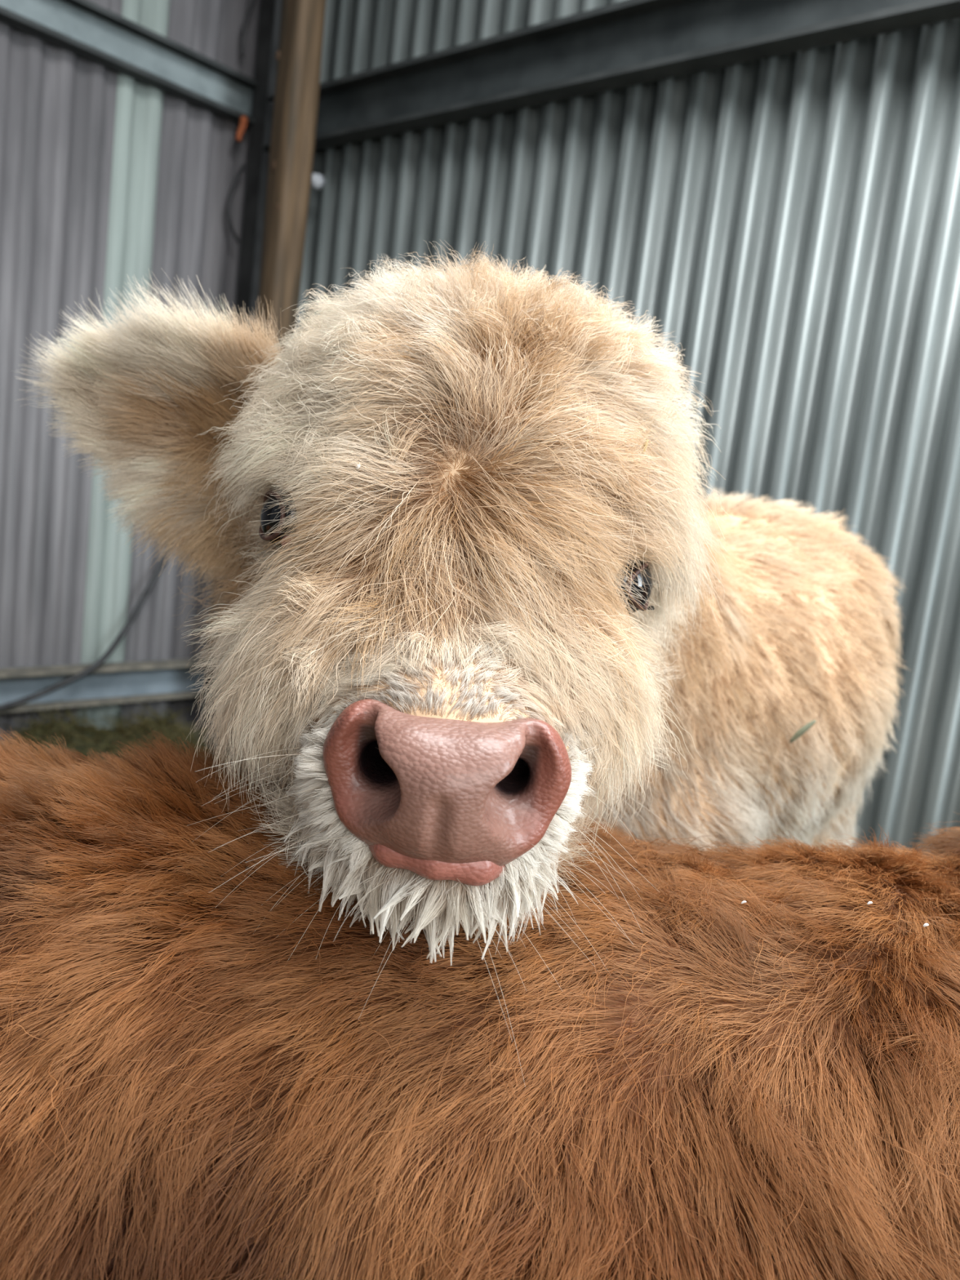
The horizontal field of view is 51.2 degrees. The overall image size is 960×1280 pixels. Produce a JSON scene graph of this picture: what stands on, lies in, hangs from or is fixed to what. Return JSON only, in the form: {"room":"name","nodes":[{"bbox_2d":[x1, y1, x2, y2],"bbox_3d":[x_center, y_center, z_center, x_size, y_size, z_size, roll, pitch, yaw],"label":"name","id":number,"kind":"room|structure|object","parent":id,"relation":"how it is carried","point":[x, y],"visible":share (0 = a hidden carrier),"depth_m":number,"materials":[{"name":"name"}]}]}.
{"room":"cattle barn","nodes":[
{"label":"cattle barn","id":0,"kind":"room"},
{"bbox_2d":[0,0,261,745],"bbox_3d":[-2.130,-0.898,1.111,0.018,2.950,4.577,14,11,40],"label":"wall","id":1,"kind":"structure","parent":0,"point":[108,175],"depth_m":2.51,"materials":[{"name":"grey metal"}]},
{"bbox_2d":[0,657,212,713],"bbox_3d":[-2.253,0.172,1.207,0.060,0.100,4.497,14,11,40],"label":"wall rail","id":2,"kind":"object","parent":1,"relation":"attached to","point":[111,682],"visible":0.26,"depth_m":2.67,"materials":[{"name":"grey metal"}]},
{"bbox_2d":[0,540,175,711],"bbox_3d":[-1.073,-0.053,2.467,0.042,0.510,0.759,13,10,37],"label":"cable","id":3,"kind":"object","parent":2,"relation":"attached to","point":[149,586],"visible":0.79,"depth_m":2.60,"materials":[{"name":"black rubber"}]},
{"bbox_2d":[0,0,270,128],"bbox_3d":[-2.066,-1.365,0.997,0.050,0.105,4.517,14,11,40],"label":"wall rail","id":4,"kind":"object","parent":1,"relation":"attached to","point":[85,28],"visible":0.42,"depth_m":2.42,"materials":[{"name":"grey metal"}]},
{"bbox_2d":[235,115,248,142],"bbox_3d":[-0.627,-1.345,2.639,0.025,0.066,0.033,7,8,0],"label":"twine","id":5,"kind":"object","parent":4,"relation":"hanging from","point":[243,119],"visible":1,"depth_m":2.63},
{"bbox_2d":[260,0,959,854],"bbox_3d":[0.513,-0.688,1.859,2.965,2.950,0.029,14,11,40],"label":"wall","id":6,"kind":"structure","parent":0,"point":[791,220],"depth_m":1.84,"materials":[{"name":"grey metal"}]},
{"bbox_2d":[263,0,959,152],"bbox_3d":[0.522,-1.114,1.768,2.880,0.135,0.055,14,11,40],"label":"steel beam","id":7,"kind":"structure","parent":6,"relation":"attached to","point":[627,42],"depth_m":2.03,"materials":[{"name":"grey metal"}]},
{"label":"floor","id":8,"kind":"structure","parent":0,"visible":0},
{"bbox_2d":[0,696,227,766],"bbox_3d":[-1.280,0.441,1.803,0.750,0.323,2.055,14,11,40],"label":"grass","id":9,"kind":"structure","parent":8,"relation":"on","point":[81,737],"depth_m":2.54,"materials":[{"name":"plant"}]},
{"bbox_2d":[200,0,281,756],"bbox_3d":[-0.640,-0.943,2.744,0.048,2.930,0.092,7,8,0],"label":"metal post","id":10,"kind":"object","parent":8,"relation":"on","point":[266,64],"visible":0.38,"depth_m":2.69,"materials":[{"name":"black metal"}]},
{"bbox_2d":[226,163,246,243],"bbox_3d":[-0.655,-1.175,2.685,0.011,0.206,0.051,13,10,37],"label":"cable","id":11,"kind":"object","parent":10,"relation":"attached to","point":[242,167],"visible":1,"depth_m":2.67,"materials":[{"name":"black rubber"}]},
{"bbox_2d":[241,0,256,57],"bbox_3d":[-0.597,-1.648,2.619,0.012,0.241,0.048,14,11,40],"label":"cable","id":12,"kind":"object","parent":10,"relation":"attached to","point":[253,2],"visible":1,"depth_m":2.61,"materials":[{"name":"black rubber"}]},
{"bbox_2d":[217,0,326,771],"bbox_3d":[-0.507,-0.897,2.534,0.094,2.930,0.094,14,11,40],"label":"timber post","id":13,"kind":"object","parent":8,"relation":"on","point":[298,56],"visible":0.5,"depth_m":2.46,"materials":[{"name":"brown wood"}]},
{"bbox_2d":[311,173,324,190],"bbox_3d":[-0.418,-1.176,2.567,0.036,0.036,0.030,14,11,40],"label":"insulator","id":14,"kind":"object","parent":13,"relation":"attached to","point":[317,182],"visible":0.82,"depth_m":2.56,"materials":[{"name":"white ceramic"}]},
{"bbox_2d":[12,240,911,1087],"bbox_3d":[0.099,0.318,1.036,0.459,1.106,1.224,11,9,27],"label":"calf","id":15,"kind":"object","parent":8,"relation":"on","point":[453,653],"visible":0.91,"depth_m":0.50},
{"bbox_2d":[641,439,648,453],"bbox_3d":[0.085,-0.100,0.518,0.002,0.007,0.002,7,8,0],"label":"seed","id":16,"kind":"object","parent":15,"relation":"attached to","point":[645,446],"visible":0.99,"depth_m":0.52,"materials":[{"name":"beige plant"}]},
{"bbox_2d":[647,605,654,609],"bbox_3d":[0.090,-0.017,0.530,0.004,0.002,0.002,7,8,0],"label":"crumb","id":17,"kind":"object","parent":15,"relation":"attached to","point":[651,606],"visible":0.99,"depth_m":0.53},
{"bbox_2d":[789,720,816,742],"bbox_3d":[0.286,0.081,0.886,0.021,0.024,0.005,7,8,0],"label":"sprig","id":18,"kind":"object","parent":15,"relation":"attached to","point":[802,731],"visible":1,"depth_m":0.89,"materials":[{"name":"beige plant"}]},
{"bbox_2d":[0,727,959,1279],"bbox_3d":[0.007,0.423,0.585,1.461,1.004,0.420,7,8,0],"label":"cow","id":19,"kind":"object","parent":8,"relation":"on","point":[766,1086],"visible":0.85,"depth_m":0.42}
]}

